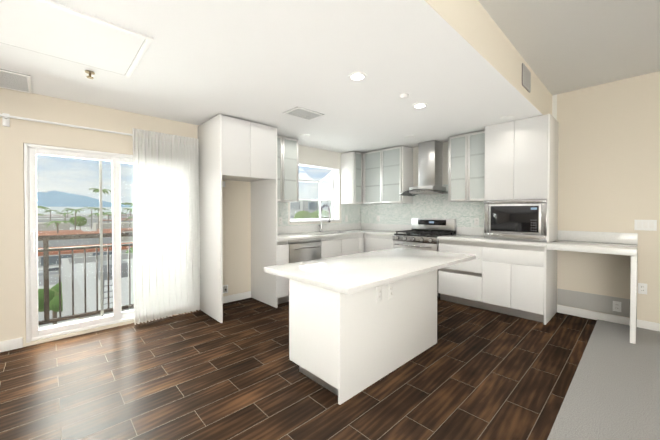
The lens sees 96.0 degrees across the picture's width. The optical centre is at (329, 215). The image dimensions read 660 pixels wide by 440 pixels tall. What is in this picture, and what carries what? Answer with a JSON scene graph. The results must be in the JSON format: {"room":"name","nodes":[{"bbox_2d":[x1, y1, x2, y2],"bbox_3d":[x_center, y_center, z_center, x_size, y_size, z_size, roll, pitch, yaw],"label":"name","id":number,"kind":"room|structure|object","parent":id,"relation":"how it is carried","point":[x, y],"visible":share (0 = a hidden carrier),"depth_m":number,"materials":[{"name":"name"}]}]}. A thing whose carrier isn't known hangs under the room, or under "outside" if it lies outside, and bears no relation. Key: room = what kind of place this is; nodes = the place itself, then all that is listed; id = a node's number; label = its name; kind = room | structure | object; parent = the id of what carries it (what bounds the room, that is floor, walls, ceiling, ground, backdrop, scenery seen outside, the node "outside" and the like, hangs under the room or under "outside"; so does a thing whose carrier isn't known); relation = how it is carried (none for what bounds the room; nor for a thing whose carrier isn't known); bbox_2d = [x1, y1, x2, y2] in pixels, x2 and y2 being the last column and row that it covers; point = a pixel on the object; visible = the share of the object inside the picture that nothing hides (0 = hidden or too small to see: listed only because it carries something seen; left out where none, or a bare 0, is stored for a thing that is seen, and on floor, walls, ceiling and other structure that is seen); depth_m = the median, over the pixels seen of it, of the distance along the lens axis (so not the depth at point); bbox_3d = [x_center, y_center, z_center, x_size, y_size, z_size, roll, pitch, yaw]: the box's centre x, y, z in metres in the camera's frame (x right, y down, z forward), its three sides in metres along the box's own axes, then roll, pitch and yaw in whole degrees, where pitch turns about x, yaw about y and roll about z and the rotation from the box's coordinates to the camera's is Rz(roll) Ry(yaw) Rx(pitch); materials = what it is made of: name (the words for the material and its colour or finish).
{"room":"kitchen","nodes":[
{"label":"kitchen","id":0,"kind":"room"},
{"bbox_2d":[0,88,348,346],"bbox_3d":[-2.634,-0.165,3.083,9.160,2.880,0.160,-1,1,-44],"label":"wall","id":1,"kind":"structure","parent":0,"point":[16,135],"depth_m":2.96,"materials":[{"name":"beige paint"}]},
{"bbox_2d":[0,337,22,351],"bbox_3d":[-4.377,1.200,1.325,4.185,0.095,0.014,-1,1,-44],"label":"baseboard","id":2,"kind":"structure","parent":1,"relation":"attached to","point":[11,344],"depth_m":2.71,"materials":[{"name":"white wood"}]},
{"bbox_2d":[0,113,131,135],"bbox_3d":[-2.320,-0.868,3.217,1.723,0.115,0.059,-1,1,-44],"label":"curtain rod","id":3,"kind":"object","parent":1,"relation":"attached to","point":[5,119],"visible":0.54,"depth_m":2.82,"materials":[{"name":"white plastic"}]},
{"bbox_2d":[132,128,199,324],"bbox_3d":[-1.921,0.120,3.535,0.720,2.173,0.084,-1,1,-44],"label":"sheer curtain","id":4,"kind":"object","parent":3,"relation":"hanging from","point":[166,253],"visible":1,"depth_m":3.51,"materials":[{"name":"white fabric"}]},
{"bbox_2d":[24,143,133,342],"bbox_3d":[-2.338,0.255,3.318,1.489,1.870,0.143,-1,1,-44],"label":"sliding door","id":5,"kind":"structure","parent":1,"relation":"in","point":[34,332],"depth_m":3.02,"materials":[{"name":"white plastic"}]},
{"bbox_2d":[223,285,227,293],"bbox_3d":[-1.444,1.019,4.096,0.090,0.115,0.029,-1,1,-44],"label":"electrical outlet box","id":6,"kind":"object","parent":1,"relation":"attached to","point":[225,288],"depth_m":4.10,"materials":[{"name":"white plastic"}]},
{"bbox_2d":[223,291,250,302],"bbox_3d":[-1.426,1.164,4.127,0.725,0.095,0.014,-1,1,-44],"label":"baseboard","id":7,"kind":"structure","parent":1,"relation":"attached to","point":[230,298],"depth_m":4.21,"materials":[{"name":"white wood"}]},
{"bbox_2d":[277,135,298,202],"bbox_3d":[-0.810,-0.678,4.449,0.595,0.950,0.340,-1,1,-44],"label":"upper cabinet","id":8,"kind":"object","parent":1,"relation":"attached to","point":[287,169],"visible":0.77,"depth_m":4.40,"materials":[{"name":"white glass"}]},
{"bbox_2d":[290,163,339,222],"bbox_3d":[-0.421,-0.387,5.444,1.159,0.994,0.579,-1,1,-44],"label":"garden window","id":9,"kind":"structure","parent":1,"relation":"in","point":[335,193],"depth_m":5.71,"materials":[{"name":"white plastic"}]},
{"bbox_2d":[278,202,360,225],"bbox_3d":[-0.262,-0.118,5.213,2.430,0.569,0.014,-1,1,-44],"label":"backsplash","id":10,"kind":"structure","parent":1,"relation":"attached to","point":[350,213],"depth_m":5.71,"materials":[{"name":"white tile"}]},
{"bbox_2d":[341,151,362,203],"bbox_3d":[0.533,-0.695,5.724,0.580,0.950,0.340,-1,1,-44],"label":"upper cabinet","id":11,"kind":"object","parent":1,"relation":"attached to","point":[351,177],"visible":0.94,"depth_m":5.51,"materials":[{"name":"white wood"}]},
{"bbox_2d":[0,0,551,152],"bbox_3d":[-1.546,-1.364,1.804,9.000,0.450,3.169,-1,1,-44],"label":"ceiling","id":12,"kind":"structure","parent":0,"point":[455,66],"depth_m":2.37,"materials":[{"name":"white paint"}]},
{"bbox_2d":[0,69,31,93],"bbox_3d":[-2.885,-1.140,2.362,0.720,0.012,0.480,-1,1,-44],"label":"ceiling vent","id":13,"kind":"object","parent":12,"relation":"in","point":[11,80],"visible":0.98,"depth_m":2.53,"materials":[{"name":"white metal"}]},
{"bbox_2d":[0,0,153,77],"bbox_3d":[-1.920,-1.130,1.672,1.470,0.012,0.750,-1,1,-44],"label":"attic hatch","id":14,"kind":"object","parent":12,"relation":"attached to","point":[49,28],"visible":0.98,"depth_m":1.89,"materials":[{"name":"white paint"}]},
{"bbox_2d":[85,70,94,78],"bbox_3d":[-1.920,-1.123,2.376,0.064,0.046,0.064,-1,1,-44],"label":"sprinkler","id":15,"kind":"object","parent":12,"relation":"attached to","point":[90,73],"visible":1,"depth_m":2.37,"materials":[{"name":"gold metal"}]},
{"bbox_2d":[283,107,323,120],"bbox_3d":[-0.298,-1.153,3.384,0.380,0.012,0.280,-1,1,-44],"label":"ceiling vent","id":16,"kind":"object","parent":12,"relation":"in","point":[303,113],"visible":1,"depth_m":3.37,"materials":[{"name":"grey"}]},
{"bbox_2d":[348,72,366,80],"bbox_3d":[0.225,-1.141,2.440,0.150,0.012,0.150,-1,1,-44],"label":"recessed light","id":17,"kind":"object","parent":12,"relation":"in","point":[356,76],"visible":1,"depth_m":2.43,"materials":[{"name":"white"}]},
{"bbox_2d":[400,93,408,99],"bbox_3d":[0.713,-1.137,2.846,0.090,0.030,0.090,-1,1,-44],"label":"smoke detector","id":18,"kind":"object","parent":12,"relation":"attached to","point":[404,96],"visible":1,"depth_m":2.82,"materials":[{"name":"white plastic"}]},
{"bbox_2d":[412,102,426,107],"bbox_3d":[0.941,-1.150,3.110,0.150,0.012,0.150,-1,1,-44],"label":"recessed light","id":19,"kind":"object","parent":12,"relation":"in","point":[420,105],"visible":0.92,"depth_m":3.09,"materials":[{"name":"white"}]},
{"bbox_2d":[500,115,514,119],"bbox_3d":[2.102,-1.155,3.514,0.150,0.012,0.150,-1,1,-44],"label":"recessed light","id":20,"kind":"object","parent":12,"relation":"in","point":[508,117],"visible":0.96,"depth_m":3.49,"materials":[{"name":"white plastic"}]},
{"bbox_2d":[522,63,530,92],"bbox_3d":[1.917,-1.338,2.900,0.270,0.200,0.012,-1,1,-44],"label":"ceiling vent","id":21,"kind":"object","parent":12,"relation":"in","point":[526,78],"visible":1,"depth_m":2.89,"materials":[{"name":"grey metal"}]},
{"bbox_2d":[0,297,596,439],"bbox_3d":[-1.390,1.268,1.675,9.000,0.050,3.620,-1,1,-44],"label":"floor","id":22,"kind":"structure","parent":0,"point":[473,373],"depth_m":2.17,"materials":[{"name":"brown wood"}]},
{"bbox_2d":[198,114,277,322],"bbox_3d":[-1.191,0.034,3.863,0.773,2.360,0.691,-1,1,-44],"label":"enclosure","id":23,"kind":"object","parent":22,"relation":"on","point":[233,149],"visible":0.98,"depth_m":3.67,"materials":[{"name":"white wood"}]},
{"bbox_2d":[278,240,288,303],"bbox_3d":[-0.856,0.774,4.242,0.218,0.870,0.616,-1,1,-44],"label":"base cabinet","id":24,"kind":"object","parent":22,"relation":"on","point":[283,246],"depth_m":4.04,"materials":[{"name":"white wood"}]},
{"bbox_2d":[288,238,320,262],"bbox_3d":[-0.454,0.722,4.415,0.598,0.766,0.405,-1,1,-44],"label":"dishwasher","id":25,"kind":"object","parent":24,"relation":"in","point":[301,250],"visible":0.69,"depth_m":4.28,"materials":[{"name":"silver metal"}]},
{"bbox_2d":[321,242,361,258],"bbox_3d":[0.008,0.863,5.063,0.790,0.672,0.616,-1,1,-44],"label":"base cabinet","id":26,"kind":"object","parent":22,"relation":"on","point":[336,246],"depth_m":4.74,"materials":[{"name":"white wood"}]},
{"bbox_2d":[289,271,436,404],"bbox_3d":[0.352,0.862,2.600,1.332,0.738,0.586,-1,1,-44],"label":"kitchen island","id":27,"kind":"object","parent":22,"relation":"on","point":[359,322],"depth_m":2.19,"materials":[{"name":"white painted wood"},{"name":"quartz"}]},
{"bbox_2d":[264,247,475,294],"bbox_3d":[0.523,0.466,2.944,2.084,0.040,1.000,-1,1,-44],"label":"island countertop","id":28,"kind":"structure","parent":27,"relation":"on","point":[346,274],"depth_m":2.53,"materials":[{"name":"white stone"}]},
{"bbox_2d":[363,234,366,251],"bbox_3d":[0.625,0.756,5.629,0.616,0.870,0.642,-1,1,-44],"label":"base cabinet","id":29,"kind":"object","parent":22,"relation":"on","point":[364,235],"depth_m":5.21,"materials":[{"name":"white wood"}]},
{"bbox_2d":[278,224,366,240],"bbox_3d":[-0.033,0.249,4.987,2.446,0.158,0.660,-1,1,-44],"label":"countertop","id":30,"kind":"structure","parent":29,"relation":"on","point":[285,233],"depth_m":5.01,"materials":[{"name":"stone"}]},
{"bbox_2d":[319,204,329,231],"bbox_3d":[-0.105,0.045,5.138,0.111,0.482,0.259,-1,1,-44],"label":"faucet","id":31,"kind":"object","parent":30,"relation":"on","point":[327,206],"visible":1,"depth_m":5.18,"materials":[{"name":"silver metal"}]},
{"bbox_2d":[365,224,411,235],"bbox_3d":[1.036,0.246,5.168,0.646,0.158,0.549,-1,1,-44],"label":"countertop","id":32,"kind":"structure","parent":29,"relation":"on","point":[372,229],"depth_m":5.42,"materials":[{"name":"stone"}]},
{"bbox_2d":[367,234,393,251],"bbox_3d":[1.041,0.762,5.191,0.616,0.870,0.567,-1,1,-44],"label":"base cabinet","id":33,"kind":"object","parent":22,"relation":"on","point":[374,242],"depth_m":4.98,"materials":[{"name":"white wood"}]},
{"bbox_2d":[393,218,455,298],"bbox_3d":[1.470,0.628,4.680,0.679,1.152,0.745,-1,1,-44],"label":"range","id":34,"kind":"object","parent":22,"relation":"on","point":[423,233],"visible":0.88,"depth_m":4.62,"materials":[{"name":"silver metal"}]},
{"bbox_2d":[438,239,482,308],"bbox_3d":[1.962,0.775,4.221,0.616,0.870,0.585,-1,1,-44],"label":"base cabinet","id":35,"kind":"object","parent":22,"relation":"on","point":[461,283],"depth_m":3.97,"materials":[{"name":"white wood"}]},
{"bbox_2d":[483,243,556,324],"bbox_3d":[2.396,0.781,3.764,0.616,0.870,0.676,-1,1,-44],"label":"base cabinet","id":36,"kind":"object","parent":22,"relation":"on","point":[517,280],"depth_m":3.52,"materials":[{"name":"white wood"}]},
{"bbox_2d":[437,227,555,246],"bbox_3d":[2.184,0.262,3.959,0.646,0.158,1.263,-1,1,-44],"label":"countertop","id":37,"kind":"structure","parent":36,"relation":"on","point":[468,234],"depth_m":3.96,"materials":[{"name":"stone"}]},
{"bbox_2d":[484,114,558,241],"bbox_3d":[2.433,-0.428,3.796,0.496,1.463,0.696,-1,1,-44],"label":"cabinet","id":38,"kind":"object","parent":37,"relation":"on","point":[521,159],"visible":0.79,"depth_m":3.58,"materials":[{"name":"white wood"}]},
{"bbox_2d":[484,199,546,241],"bbox_3d":[2.285,0.055,3.675,0.115,0.491,0.672,-1,1,-44],"label":"microwave","id":39,"kind":"object","parent":38,"relation":"in","point":[523,220],"visible":1,"depth_m":3.61,"materials":[{"name":"silver metal"}]},
{"bbox_2d":[373,71,659,322],"bbox_3d":[3.288,-0.194,3.381,0.160,2.830,7.560,-1,1,-44],"label":"wall","id":40,"kind":"structure","parent":0,"point":[609,159],"depth_m":3.37,"materials":[{"name":"beige paint"}]},
{"bbox_2d":[363,146,412,203],"bbox_3d":[1.026,-0.691,5.379,0.340,0.950,0.870,-1,1,-44],"label":"upper cabinet","id":41,"kind":"object","parent":40,"relation":"attached to","point":[387,175],"visible":1,"depth_m":5.17,"materials":[{"name":"white"}]},
{"bbox_2d":[361,184,483,233],"bbox_3d":[1.496,-0.103,5.142,0.014,0.800,2.538,-1,1,-44],"label":"backsplash","id":42,"kind":"structure","parent":40,"relation":"attached to","point":[467,214],"depth_m":4.99,"materials":[{"name":"white tile"}]},
{"bbox_2d":[399,140,447,195],"bbox_3d":[1.531,-0.745,4.721,0.513,0.854,0.757,-1,1,-44],"label":"range hood","id":43,"kind":"object","parent":40,"relation":"attached to","point":[429,167],"visible":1,"depth_m":4.70,"materials":[{"name":"silver metal"}]},
{"bbox_2d":[448,130,484,201],"bbox_3d":[2.051,-0.676,4.300,0.340,0.950,0.560,-1,1,-44],"label":"upper cabinet","id":44,"kind":"object","parent":40,"relation":"attached to","point":[466,163],"visible":0.88,"depth_m":4.19,"materials":[{"name":"white glass"}]},
{"bbox_2d":[557,288,629,317],"bbox_3d":[3.075,1.019,3.491,0.016,0.200,0.649,-1,1,-44],"label":"panel","id":45,"kind":"object","parent":40,"relation":"attached to","point":[602,303],"visible":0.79,"depth_m":3.47,"materials":[{"name":"grey"}]},
{"bbox_2d":[557,305,659,331],"bbox_3d":[4.285,1.189,2.223,0.014,0.095,4.160,-1,1,-44],"label":"baseboard","id":46,"kind":"structure","parent":40,"relation":"attached to","point":[583,313],"depth_m":3.41,"materials":[{"name":"white wood"}]},
{"bbox_2d":[638,283,646,294],"bbox_3d":[3.360,0.787,3.194,0.008,0.115,0.070,-1,1,-44],"label":"outlet","id":47,"kind":"object","parent":40,"relation":"attached to","point":[642,288],"depth_m":3.19,"materials":[{"name":"white plastic"}]},
{"bbox_2d":[634,220,656,230],"bbox_3d":[3.370,0.103,3.174,0.008,0.115,0.165,-1,1,-44],"label":"light switch","id":48,"kind":"object","parent":40,"relation":"attached to","point":[648,225],"depth_m":3.17,"materials":[{"name":"white plastic"}]},
{"bbox_2d":[478,0,659,95],"bbox_3d":[1.002,-1.504,-0.881,9.000,0.100,4.231,-1,1,-44],"label":"ceiling","id":49,"kind":"structure","parent":0,"point":[562,46],"depth_m":2.50,"materials":[{"name":"beige paint"}]},
{"bbox_2d":[547,320,659,439],"bbox_3d":[1.157,1.297,-1.008,9.000,0.062,3.780,-1,1,-44],"label":"floor carpet","id":50,"kind":"object","parent":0,"point":[613,392],"visible":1,"depth_m":2.08,"materials":[{"name":"grey carpet"}]},
{"bbox_2d":[547,230,637,343],"bbox_3d":[2.865,0.701,3.258,0.631,1.018,0.696,-1,1,-44],"label":"countertop","id":51,"kind":"structure","parent":50,"relation":"on","point":[617,243],"depth_m":3.17,"materials":[{"name":"stone"}]},
{"label":"outside","id":52,"kind":"structure","parent":0,"visible":0},
{"bbox_2d":[39,309,133,328],"bbox_3d":[-2.752,1.300,3.473,2.900,0.080,0.539,-1,1,-44],"label":"floor","id":53,"kind":"structure","parent":52,"point":[74,321],"depth_m":3.52,"materials":[{"name":"grey"}]},
{"bbox_2d":[37,232,133,324],"bbox_3d":[-2.882,0.716,3.603,2.700,0.983,0.044,-1,1,-44],"label":"balcony railing","id":54,"kind":"object","parent":53,"relation":"on","point":[46,281],"depth_m":3.47,"materials":[{"name":"brown metal"}]},
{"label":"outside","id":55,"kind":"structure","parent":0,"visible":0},
{"bbox_2d":[38,214,132,326],"bbox_3d":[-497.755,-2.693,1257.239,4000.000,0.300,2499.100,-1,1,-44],"label":"street","id":56,"kind":"structure","parent":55,"point":[55,277],"depth_m":59.98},
{"bbox_2d":[37,188,330,323],"bbox_3d":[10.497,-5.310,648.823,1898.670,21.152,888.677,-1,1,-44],"label":"neighbourhood","id":57,"kind":"structure","parent":56,"relation":"on","point":[126,220],"depth_m":59.46,"materials":[{"name":"multicoloured"}]}
]}

